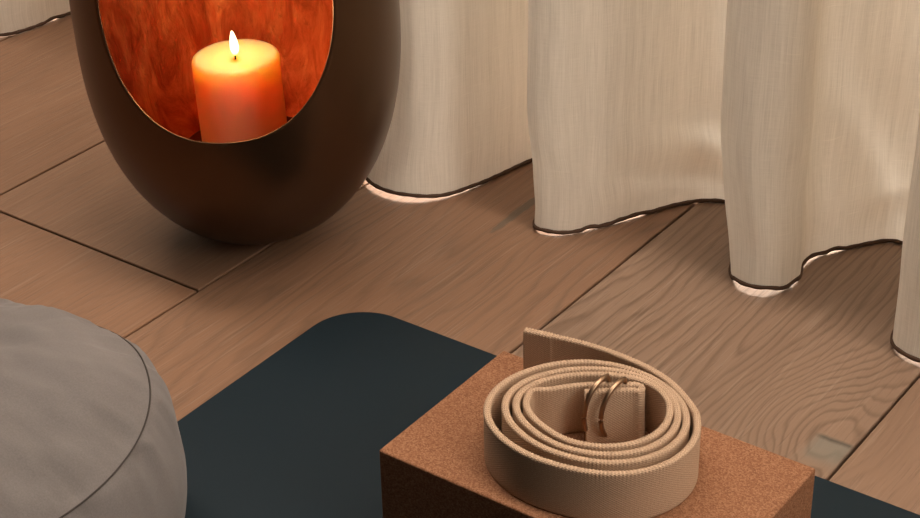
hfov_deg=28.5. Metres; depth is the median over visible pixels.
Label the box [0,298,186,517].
floor cushion
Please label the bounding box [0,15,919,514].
floor
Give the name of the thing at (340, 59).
lantern
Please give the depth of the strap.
1.15 m
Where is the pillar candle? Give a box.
[191,31,286,142]
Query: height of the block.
0.075 m
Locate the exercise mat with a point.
(302, 433)
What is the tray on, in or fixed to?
on the lantern
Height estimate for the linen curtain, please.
2.400 m
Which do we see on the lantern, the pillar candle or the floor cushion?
the pillar candle
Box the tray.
[189,116,292,141]
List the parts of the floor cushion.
panel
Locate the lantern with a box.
[69,0,400,244]
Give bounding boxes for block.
[379,351,814,517]
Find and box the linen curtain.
[0,0,919,362]
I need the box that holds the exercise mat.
[177,312,919,517]
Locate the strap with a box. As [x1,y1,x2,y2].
[483,327,700,517]

